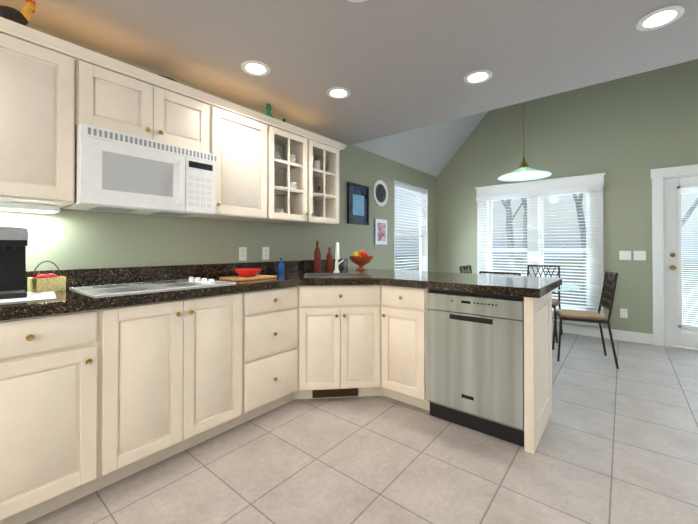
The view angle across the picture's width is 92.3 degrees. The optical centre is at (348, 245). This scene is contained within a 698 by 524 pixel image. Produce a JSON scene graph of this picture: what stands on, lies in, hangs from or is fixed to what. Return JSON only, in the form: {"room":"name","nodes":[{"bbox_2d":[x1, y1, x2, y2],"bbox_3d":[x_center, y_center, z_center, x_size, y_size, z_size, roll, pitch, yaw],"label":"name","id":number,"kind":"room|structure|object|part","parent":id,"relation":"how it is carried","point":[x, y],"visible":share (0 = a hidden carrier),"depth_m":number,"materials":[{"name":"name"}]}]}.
{"room":"kitchen","nodes":[
{"label":"kitchen","id":0,"kind":"room"},
{"bbox_2d":[0,22,436,271],"bbox_3d":[-0.941,-0.155,2.969,0.150,2.730,8.000,0,-1,39],"label":"wall","id":1,"kind":"structure","parent":0,"point":[65,239],"depth_m":2.65,"materials":[{"name":"green paint"}]},
{"bbox_2d":[0,17,79,207],"bbox_3d":[-1.730,-0.623,1.626,0.328,0.806,0.578,0,-1,39],"label":"upper cabinet","id":2,"kind":"object","parent":1,"relation":"attached to","point":[55,92],"depth_m":1.63,"materials":[{"name":"beige wood"}]},
{"bbox_2d":[0,0,38,25],"bbox_3d":[-1.663,-1.126,1.592,0.115,0.199,0.274,0,-1,39],"label":"rooster","id":3,"kind":"object","parent":2,"relation":"on","point":[23,15],"visible":0.71,"depth_m":1.61},
{"bbox_2d":[0,202,59,212],"bbox_3d":[-1.785,-0.199,1.676,0.080,0.038,0.510,0,-1,39],"label":"under-cabinet light","id":4,"kind":"object","parent":2,"relation":"attached to","point":[20,207],"visible":0.9,"depth_m":1.76,"materials":[{"name":"white plastic"}]},
{"bbox_2d":[80,46,215,155],"bbox_3d":[-1.314,-0.824,2.138,0.328,0.396,0.735,0,-1,39],"label":"upper cabinet","id":5,"kind":"object","parent":1,"relation":"attached to","point":[115,95],"depth_m":1.99,"materials":[{"name":"beige wood"}]},
{"bbox_2d":[63,123,215,217],"bbox_3d":[-1.270,-0.416,2.107,0.429,0.415,0.739,0,-1,39],"label":"microwave","id":6,"kind":"object","parent":5,"relation":"attached to","point":[118,172],"visible":1,"depth_m":1.93,"materials":[{"name":"white plastic"}]},
{"bbox_2d":[26,258,347,289],"bbox_3d":[-1.412,0.197,2.253,0.020,0.105,4.400,0,-1,39],"label":"backsplash","id":7,"kind":"structure","parent":1,"relation":"attached to","point":[217,270],"depth_m":2.40,"materials":[{"name":"black stone"}]},
{"bbox_2d":[197,97,275,220],"bbox_3d":[-0.908,-0.616,2.633,0.328,0.806,0.543,0,-1,39],"label":"upper cabinet","id":8,"kind":"object","parent":1,"relation":"attached to","point":[245,163],"depth_m":2.53,"materials":[{"name":"beige wood"}]},
{"bbox_2d":[265,104,273,117],"bbox_3d":[-0.696,-1.123,2.904,0.110,0.212,0.108,0,-1,39],"label":"vase","id":9,"kind":"object","parent":8,"relation":"on","point":[268,108],"visible":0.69,"depth_m":2.89,"materials":[{"name":"green glass"}]},
{"bbox_3d":[-0.378,-0.590,3.041,0.003,0.652,0.768,0,-1,39],"label":"glass","id":10,"kind":"part","parent":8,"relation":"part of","materials":[{"name":"clear glass"}]},
{"bbox_2d":[239,247,246,260],"bbox_3d":[-0.910,0.074,2.876,0.009,0.116,0.072,0,-1,39],"label":"electrical outlet","id":11,"kind":"object","parent":1,"relation":"attached to","point":[242,253],"visible":1,"depth_m":2.87,"materials":[{"name":"white plastic"}]},
{"bbox_2d":[262,247,268,259],"bbox_3d":[-0.758,0.076,3.062,0.009,0.116,0.072,0,-1,39],"label":"electrical outlet","id":12,"kind":"object","parent":1,"relation":"attached to","point":[265,253],"visible":1,"depth_m":3.06,"materials":[{"name":"white plastic"}]},
{"bbox_2d":[347,182,368,224],"bbox_3d":[0.118,-0.502,4.126,0.025,0.490,0.410,0,-1,39],"label":"picture frame","id":13,"kind":"object","parent":1,"relation":"attached to","point":[357,203],"visible":1,"depth_m":4.11,"materials":[{"name":"black wood"}]},
{"bbox_2d":[373,180,387,205],"bbox_3d":[0.428,-0.699,4.514,0.016,0.356,0.356,0,-1,39],"label":"plate","id":14,"kind":"object","parent":1,"relation":"attached to","point":[380,192],"visible":1,"depth_m":4.50,"materials":[{"name":"white ceramic"}]},
{"bbox_2d":[374,218,387,244],"bbox_3d":[0.434,-0.179,4.518,0.016,0.360,0.300,0,-1,39],"label":"art","id":15,"kind":"object","parent":1,"relation":"attached to","point":[380,231],"visible":1,"depth_m":4.50},
{"bbox_2d":[394,180,427,270],"bbox_3d":[0.943,-0.149,5.239,0.195,1.570,1.100,0,-1,39],"label":"window","id":16,"kind":"structure","parent":1,"relation":"in","point":[425,253],"depth_m":5.62,"materials":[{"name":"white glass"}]},
{"bbox_2d":[395,181,426,270],"bbox_3d":[0.950,-0.159,5.232,0.065,1.526,1.038,0,-1,39],"label":"window blinds","id":17,"kind":"object","parent":16,"relation":"attached to","point":[408,188],"visible":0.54,"depth_m":5.22,"materials":[{"name":"white plastic"}]},
{"bbox_2d":[0,0,697,144],"bbox_3d":[0.293,-1.319,0.418,5.000,0.160,5.300,0,-1,39],"label":"ceiling","id":18,"kind":"structure","parent":0,"point":[393,67],"depth_m":2.08,"materials":[{"name":"white paint"}]},
{"bbox_2d":[241,60,269,75],"bbox_3d":[-0.644,-1.219,2.320,0.196,0.009,0.196,0,-1,39],"label":"recessed light","id":19,"kind":"object","parent":18,"relation":"in","point":[254,68],"visible":1,"depth_m":2.31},
{"bbox_2d":[326,87,350,98],"bbox_3d":[-0.085,-1.217,2.689,0.196,0.009,0.196,0,-1,39],"label":"recessed light","id":20,"kind":"object","parent":18,"relation":"in","point":[338,93],"visible":1,"depth_m":2.68,"materials":[{"name":"white"}]},
{"bbox_2d":[347,0,366,2],"bbox_3d":[0.040,-1.225,1.593,0.196,0.009,0.196,0,-1,39],"label":"recessed light","id":21,"kind":"object","parent":18,"relation":"in","point":[356,1],"visible":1,"depth_m":1.68,"materials":[{"name":"white"}]},
{"bbox_2d":[464,70,491,83],"bbox_3d":[0.936,-1.218,2.437,0.196,0.009,0.196,0,-1,39],"label":"recessed light","id":22,"kind":"object","parent":18,"relation":"in","point":[477,76],"visible":1,"depth_m":2.42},
{"bbox_2d":[636,5,684,30],"bbox_3d":[1.681,-1.223,1.815,0.196,0.009,0.196,0,-1,39],"label":"recessed light","id":23,"kind":"object","parent":18,"relation":"in","point":[661,17],"visible":1,"depth_m":1.81,"materials":[{"name":"white"}]},
{"bbox_2d":[26,331,697,523],"bbox_3d":[1.052,1.248,1.329,5.300,0.100,8.000,0,-1,39],"label":"floor","id":24,"kind":"structure","parent":0,"point":[617,446],"depth_m":1.83,"materials":[{"name":"tile"}]},
{"bbox_2d":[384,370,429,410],"bbox_3d":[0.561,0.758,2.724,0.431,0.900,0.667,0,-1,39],"label":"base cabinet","id":25,"kind":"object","parent":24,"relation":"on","point":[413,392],"depth_m":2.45,"materials":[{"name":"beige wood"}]},
{"bbox_2d":[0,266,561,523],"bbox_3d":[-0.582,0.272,1.574,2.164,0.053,4.400,0,-1,39],"label":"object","id":26,"kind":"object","parent":25,"relation":"on","point":[95,393],"depth_m":1.86,"materials":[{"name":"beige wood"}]},
{"bbox_2d":[0,291,55,302],"bbox_3d":[-1.579,0.242,1.552,0.330,0.004,0.390,0,-1,-43],"label":"tray","id":27,"kind":"object","parent":26,"relation":"on","point":[33,296],"visible":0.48,"depth_m":1.54,"materials":[{"name":"white plastic"}]},
{"bbox_2d":[0,227,27,298],"bbox_3d":[-1.614,0.078,1.592,0.272,0.323,0.124,0,-1,44],"label":"coffee maker","id":28,"kind":"object","parent":27,"relation":"on","point":[13,242],"visible":1,"depth_m":1.58,"materials":[{"name":"black plastic"}]},
{"bbox_2d":[27,261,65,291],"bbox_3d":[-1.612,0.164,1.790,0.120,0.163,0.120,0,0,29],"label":"basket","id":29,"kind":"object","parent":26,"relation":"on","point":[46,283],"visible":1,"depth_m":1.76,"materials":[{"name":"wicker"}]},
{"bbox_2d":[68,274,235,297],"bbox_3d":[-1.165,0.234,2.044,0.500,0.027,0.750,0,-1,39],"label":"cooktop","id":30,"kind":"object","parent":26,"relation":"in","point":[178,281],"depth_m":2.05,"materials":[{"name":"silver metal"}]},
{"bbox_2d":[219,274,276,280],"bbox_3d":[-0.750,0.243,2.512,0.240,0.016,0.340,0,-1,35],"label":"cutting board","id":31,"kind":"object","parent":26,"relation":"on","point":[240,278],"visible":0.9,"depth_m":2.43,"materials":[{"name":"brown wood"}]},
{"bbox_2d":[234,268,261,276],"bbox_3d":[-0.758,0.206,2.519,0.200,0.055,0.200,0,-1,39],"label":"dish","id":32,"kind":"object","parent":31,"relation":"on","point":[247,272],"visible":1,"depth_m":2.46,"materials":[{"name":"ceramic"}]},
{"bbox_2d":[278,258,283,272],"bbox_3d":[-0.622,0.185,3.080,0.056,0.140,0.055,0,-1,39],"label":"soap bottle","id":33,"kind":"object","parent":26,"relation":"on","point":[281,267],"visible":1,"depth_m":3.06,"materials":[{"name":"blue plastic"}]},
{"bbox_2d":[314,238,320,270],"bbox_3d":[-0.319,0.091,3.388,0.068,0.332,0.068,0,-1,39],"label":"bottle","id":34,"kind":"object","parent":26,"relation":"on","point":[317,259],"visible":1,"depth_m":3.36,"materials":[{"name":"red glass"}]},
{"bbox_2d":[326,245,332,269],"bbox_3d":[-0.203,0.128,3.499,0.068,0.259,0.068,0,-1,39],"label":"bottle","id":35,"kind":"object","parent":26,"relation":"on","point":[329,261],"visible":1,"depth_m":3.47,"materials":[{"name":"red glass"}]},
{"bbox_2d":[333,242,344,272],"bbox_3d":[-0.099,0.114,3.054,0.184,0.282,0.210,0,-1,39],"label":"faucet","id":36,"kind":"object","parent":26,"relation":"on","point":[337,254],"depth_m":3.11,"materials":[{"name":"white metal"}]},
{"bbox_2d":[304,273,374,276],"bbox_3d":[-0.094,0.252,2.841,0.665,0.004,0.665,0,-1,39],"label":"sink","id":37,"kind":"object","parent":26,"relation":"in","point":[306,274],"depth_m":2.81,"materials":[{"name":"metal"}]},
{"bbox_2d":[349,250,372,269],"bbox_3d":[0.129,0.152,3.525,0.260,0.211,0.260,0,-1,39],"label":"fruit bowl","id":38,"kind":"object","parent":26,"relation":"on","point":[361,258],"visible":1,"depth_m":3.45,"materials":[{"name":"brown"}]},
{"bbox_2d":[312,388,357,397],"bbox_3d":[-0.108,1.158,2.647,0.262,0.076,0.262,0,-1,39],"label":"vent","id":39,"kind":"object","parent":25,"relation":"attached to","point":[331,392],"depth_m":2.64,"materials":[{"name":"brown metal"}]},
{"bbox_2d":[459,265,471,273],"bbox_3d":[1.790,0.751,4.436,0.527,0.943,0.472,0,-1,39],"label":"chair","id":40,"kind":"object","parent":24,"relation":"on","point":[464,268],"visible":0.19,"depth_m":4.59,"materials":[{"name":"metal"}]},
{"bbox_2d":[427,289,523,446],"bbox_3d":[0.972,0.757,2.392,0.618,0.897,0.612,0,-1,39],"label":"dishwasher","id":41,"kind":"object","parent":24,"relation":"on","point":[475,361],"visible":0.88,"depth_m":2.13,"materials":[{"name":"metal"}]},
{"bbox_2d":[479,271,520,275],"bbox_3d":[1.695,0.745,3.620,0.472,0.943,0.527,0,-1,39],"label":"chair","id":42,"kind":"object","parent":24,"relation":"on","point":[503,273],"visible":0.15,"depth_m":3.41,"materials":[{"name":"metal"}]},
{"bbox_2d":[527,265,562,342],"bbox_3d":[2.580,0.752,4.530,0.472,0.943,0.527,0,-1,39],"label":"chair","id":43,"kind":"object","parent":24,"relation":"on","point":[555,303],"visible":0.42,"depth_m":4.60,"materials":[{"name":"metal"}]},
{"bbox_3d":[2.565,0.754,4.510,0.390,0.036,0.385,0,-1,39],"label":"seat","id":44,"kind":"part","parent":43,"relation":"part of","materials":[{"name":"fabric"}]},
{"bbox_2d":[552,283,580,290],"bbox_3d":[2.159,0.850,4.108,1.120,0.748,1.120,0,-1,39],"label":"dining table","id":45,"kind":"object","parent":24,"relation":"on","point":[565,287],"visible":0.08,"depth_m":3.76,"materials":[{"name":"clear glass"}]},
{"bbox_2d":[552,270,618,368],"bbox_3d":[2.513,0.745,3.607,0.527,0.943,0.472,0,0,25],"label":"chair","id":46,"kind":"object","parent":24,"relation":"on","point":[581,316],"visible":1,"depth_m":3.50,"materials":[{"name":"metal"}]},
{"bbox_3d":[2.491,0.748,3.618,0.461,0.036,0.464,0,-1,39],"label":"seat","id":47,"kind":"part","parent":46,"relation":"part of","materials":[{"name":"fabric"}]},
{"bbox_2d":[353,111,487,176],"bbox_3d":[2.729,-2.802,3.410,5.000,3.170,2.400,0,-1,39],"label":"ceiling","id":48,"kind":"structure","parent":0,"point":[432,149],"depth_m":5.04,"materials":[{"name":"white paint"}]},
{"bbox_2d":[498,102,550,180],"bbox_3d":[2.127,-1.879,4.089,0.580,2.089,0.580,0,-1,39],"label":"pendant lamp","id":49,"kind":"object","parent":48,"relation":"hanging from","point":[524,172],"visible":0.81,"depth_m":4.10,"materials":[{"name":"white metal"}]},
{"bbox_2d":[437,59,697,333],"bbox_3d":[3.536,-1.580,4.389,5.300,5.600,0.150,0,-1,39],"label":"wall","id":50,"kind":"structure","parent":0,"point":[627,134],"depth_m":4.40,"materials":[{"name":"green paint"}]},
{"bbox_2d":[475,173,605,317],"bbox_3d":[2.761,0.040,4.985,1.690,1.970,0.190,0,-1,39],"label":"window","id":51,"kind":"structure","parent":50,"relation":"in","point":[589,180],"depth_m":4.89,"materials":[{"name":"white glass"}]},
{"bbox_2d":[476,186,602,326],"bbox_3d":[2.692,0.150,4.899,1.616,1.848,0.065,0,-1,39],"label":"window blinds","id":52,"kind":"object","parent":51,"relation":"attached to","point":[548,193],"visible":0.71,"depth_m":4.70,"materials":[{"name":"white plastic"}]},
{"bbox_2d":[552,322,652,344],"bbox_3d":[2.634,1.160,4.995,2.810,0.130,0.021,0,-1,39],"label":"baseboard","id":53,"kind":"structure","parent":50,"relation":"attached to","point":[635,337],"depth_m":4.37,"materials":[{"name":"white wood"}]},
{"bbox_2d":[620,308,627,317],"bbox_3d":[3.512,0.869,4.286,0.072,0.116,0.009,0,-1,39],"label":"electrical outlet","id":54,"kind":"object","parent":50,"relation":"attached to","point":[623,313],"visible":1,"depth_m":4.29,"materials":[{"name":"white plastic"}]},
{"bbox_2d":[619,251,630,259],"bbox_3d":[3.525,0.129,4.280,0.116,0.116,0.010,0,-1,39],"label":"light switch","id":55,"kind":"object","parent":50,"relation":"attached to","point":[624,255],"visible":1,"depth_m":4.28,"materials":[{"name":"white plastic"}]},
{"bbox_2d":[634,251,645,259],"bbox_3d":[3.633,0.129,4.192,0.116,0.116,0.010,0,-1,39],"label":"light switch","id":56,"kind":"object","parent":50,"relation":"attached to","point":[639,255],"visible":1,"depth_m":4.19,"materials":[{"name":"white plastic"}]},
{"bbox_2d":[651,164,697,348],"bbox_3d":[4.192,0.141,3.812,1.134,2.150,0.193,0,-1,39],"label":"door","id":57,"kind":"structure","parent":50,"relation":"attached to","point":[667,265],"depth_m":4.04,"materials":[{"name":"white wood"}]},
{"bbox_2d":[680,187,697,327],"bbox_3d":[4.184,0.136,3.801,0.618,1.632,0.065,0,-1,39],"label":"door blinds","id":58,"kind":"object","parent":57,"relation":"attached to","point":[685,191],"visible":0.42,"depth_m":3.94,"materials":[{"name":"white plastic"}]},
{"label":"outside","id":59,"kind":"structure","parent":0,"visible":0},
{"bbox_2d":[395,255,697,323],"bbox_3d":[10.601,1.661,16.963,60.000,0.100,80.000,0,-1,39],"label":"ground","id":60,"kind":"structure","parent":59,"point":[684,263],"depth_m":21.87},
{"bbox_2d":[501,193,697,322],"bbox_3d":[4.159,-1.801,9.021,13.897,6.730,11.248,0,-1,39],"label":"tree","id":61,"kind":"object","parent":60,"relation":"on","point":[578,207],"depth_m":9.74,"materials":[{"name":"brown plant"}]}
]}

